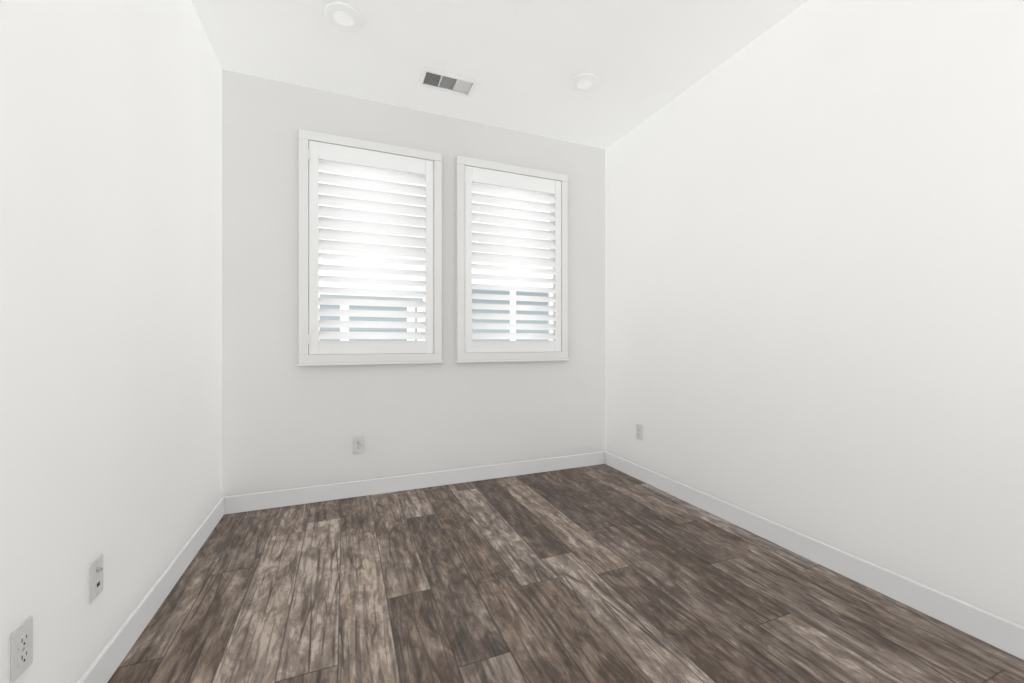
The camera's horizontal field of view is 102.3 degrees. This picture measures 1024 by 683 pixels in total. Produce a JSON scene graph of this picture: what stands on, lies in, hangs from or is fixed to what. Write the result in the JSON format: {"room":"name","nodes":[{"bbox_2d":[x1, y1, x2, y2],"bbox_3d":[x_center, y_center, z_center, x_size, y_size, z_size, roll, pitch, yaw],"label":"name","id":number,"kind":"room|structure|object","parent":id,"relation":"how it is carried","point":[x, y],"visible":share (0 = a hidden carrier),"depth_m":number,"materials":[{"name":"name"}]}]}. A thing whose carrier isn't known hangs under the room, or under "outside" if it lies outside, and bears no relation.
{"room":"empty room","nodes":[
{"label":"empty room","id":0,"kind":"room"},
{"bbox_2d":[0,0,221,682],"bbox_3d":[-1.044,-0.306,0.507,0.160,2.740,4.646,0,0,-22],"label":"wall","id":1,"kind":"structure","parent":0,"point":[111,110],"depth_m":1.28,"materials":[{"name":"paint"}]},
{"bbox_2d":[8,616,32,682],"bbox_3d":[-1.137,0.714,0.957,0.008,0.117,0.072,0,0,-22],"label":"power outlet","id":2,"kind":"object","parent":1,"relation":"attached to","point":[20,640],"visible":1,"depth_m":0.95,"materials":[{"name":"grey plastic"}]},
{"bbox_2d":[88,554,102,602],"bbox_3d":[-1.250,0.714,1.248,0.017,0.117,0.072,0,0,-22],"label":"outlet","id":3,"kind":"object","parent":1,"relation":"attached to","point":[95,568],"visible":1,"depth_m":1.24,"materials":[{"name":"grey plastic"}]},
{"bbox_2d":[77,498,223,682],"bbox_3d":[-0.961,1.010,0.533,0.014,0.107,4.312,0,0,-22],"label":"baseboard","id":4,"kind":"structure","parent":1,"relation":"attached to","point":[106,663],"depth_m":1.54,"materials":[{"name":"paint"}]},
{"bbox_2d":[222,70,604,496],"bbox_3d":[-0.516,-0.306,3.144,2.808,2.740,0.160,0,0,-22],"label":"wall","id":5,"kind":"structure","parent":0,"point":[286,424],"depth_m":2.85,"materials":[{"name":"paint"}]},
{"bbox_2d":[353,436,363,453],"bbox_3d":[-1.054,0.709,2.834,0.072,0.117,0.008,0,0,-22],"label":"outlet","id":6,"kind":"object","parent":5,"relation":"attached to","point":[358,441],"visible":1,"depth_m":2.83,"materials":[{"name":"grey plastic"}]},
{"bbox_2d":[298,129,442,365],"bbox_3d":[-0.974,-0.612,2.913,0.951,1.539,0.146,0,0,-22],"label":"window","id":7,"kind":"structure","parent":5,"relation":"in","point":[321,146],"depth_m":2.83,"materials":[{"name":"white wood"}]},
{"bbox_2d":[318,250,424,353],"bbox_3d":[-1.000,-0.619,2.977,0.839,1.425,0.054,0,0,-22],"label":"window unit","id":8,"kind":"structure","parent":7,"relation":"attached to","point":[319,251],"depth_m":2.95,"materials":[{"name":"white plastic"}]},
{"bbox_2d":[318,161,426,338],"bbox_3d":[-0.958,-0.614,2.873,0.708,1.194,0.072,0,0,-22],"label":"louvers","id":9,"kind":"object","parent":7,"relation":"attached to","point":[331,245],"visible":1,"depth_m":2.86,"materials":[{"name":"white wood"}]},
{"bbox_2d":[222,451,605,513],"bbox_3d":[-0.483,1.010,3.063,2.808,0.107,0.014,0,0,-22],"label":"baseboard","id":10,"kind":"structure","parent":5,"relation":"attached to","point":[304,495],"depth_m":2.92,"materials":[{"name":"paint"}]},
{"bbox_2d":[456,156,568,362],"bbox_3d":[0.006,-0.614,3.312,0.955,1.544,0.146,0,0,-22],"label":"window","id":11,"kind":"structure","parent":5,"relation":"in","point":[476,171],"depth_m":3.23,"materials":[{"name":"white wood"}]},
{"bbox_2d":[464,174,465,342],"bbox_3d":[-0.352,-0.621,3.094,0.010,1.271,0.010,0,0,-22],"label":"right window hinges","id":12,"kind":"object","parent":11,"relation":"attached to","point":[464,174],"visible":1,"depth_m":3.09,"materials":[{"name":"white metal"}]},
{"bbox_2d":[472,194,553,352],"bbox_3d":[-0.020,-0.621,3.376,0.843,1.430,0.054,0,0,-22],"label":"window unit","id":13,"kind":"structure","parent":11,"relation":"attached to","point":[550,276],"depth_m":3.48,"materials":[{"name":"white plastic"}]},
{"bbox_2d":[472,183,556,338],"bbox_3d":[0.022,-0.617,3.272,0.712,1.199,0.072,0,0,-22],"label":"louvers","id":14,"kind":"object","parent":11,"relation":"attached to","point":[478,217],"visible":0.91,"depth_m":3.26,"materials":[{"name":"white wood"}]},
{"bbox_2d":[419,68,477,96],"bbox_3d":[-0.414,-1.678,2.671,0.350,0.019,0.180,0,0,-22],"label":"ceiling vent","id":15,"kind":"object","parent":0,"point":[461,84],"depth_m":2.68,"materials":[{"name":"white metal"}]},
{"bbox_2d":[191,0,807,148],"bbox_3d":[0.330,-1.826,1.066,3.128,0.300,4.646,0,0,-22],"label":"ceiling","id":16,"kind":"structure","parent":0,"point":[523,56],"depth_m":2.36,"materials":[{"name":"paint"}]},
{"bbox_2d":[324,2,362,30],"bbox_3d":[-0.869,-1.664,2.130,0.188,0.024,0.188,0,0,-22],"label":"recessed light","id":17,"kind":"object","parent":16,"relation":"in","point":[343,16],"visible":1,"depth_m":2.11,"materials":[{"name":"white plastic"}]},
{"bbox_2d":[570,73,598,91],"bbox_3d":[0.469,-1.664,2.671,0.188,0.024,0.188,0,0,-22],"label":"recessed light","id":18,"kind":"object","parent":16,"relation":"in","point":[585,82],"visible":1,"depth_m":2.65,"materials":[{"name":"white plastic"}]},
{"bbox_2d":[107,464,1023,682],"bbox_3d":[0.330,1.124,1.066,3.128,0.120,4.646,0,0,-22],"label":"floor","id":19,"kind":"structure","parent":0,"point":[600,573],"depth_m":1.68,"materials":[{"name":"brown wood"}]},
{"bbox_2d":[605,0,1023,626],"bbox_3d":[1.705,-0.306,1.626,0.160,2.740,4.646,0,0,-22],"label":"wall","id":20,"kind":"structure","parent":0,"point":[814,249],"depth_m":1.88,"materials":[{"name":"paint"}]},
{"bbox_2d":[636,424,642,439],"bbox_3d":[0.981,0.698,3.180,0.008,0.117,0.072,0,0,-22],"label":"outlet","id":21,"kind":"object","parent":20,"relation":"attached to","point":[639,428],"visible":1,"depth_m":3.17,"materials":[{"name":"grey plastic"}]},
{"bbox_2d":[605,452,1023,659],"bbox_3d":[1.627,1.010,1.587,0.014,0.107,4.312,0,0,-22],"label":"baseboard","id":22,"kind":"structure","parent":20,"relation":"attached to","point":[1005,635],"depth_m":1.81,"materials":[{"name":"paint"}]},
{"label":"outside","id":23,"kind":"structure","parent":0,"visible":0},
{"bbox_2d":[320,289,547,340],"bbox_3d":[-3.433,0.439,7.646,17.200,3.250,1.100,0,0,-22],"label":"house","id":24,"kind":"structure","parent":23,"point":[478,291],"depth_m":7.89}
]}

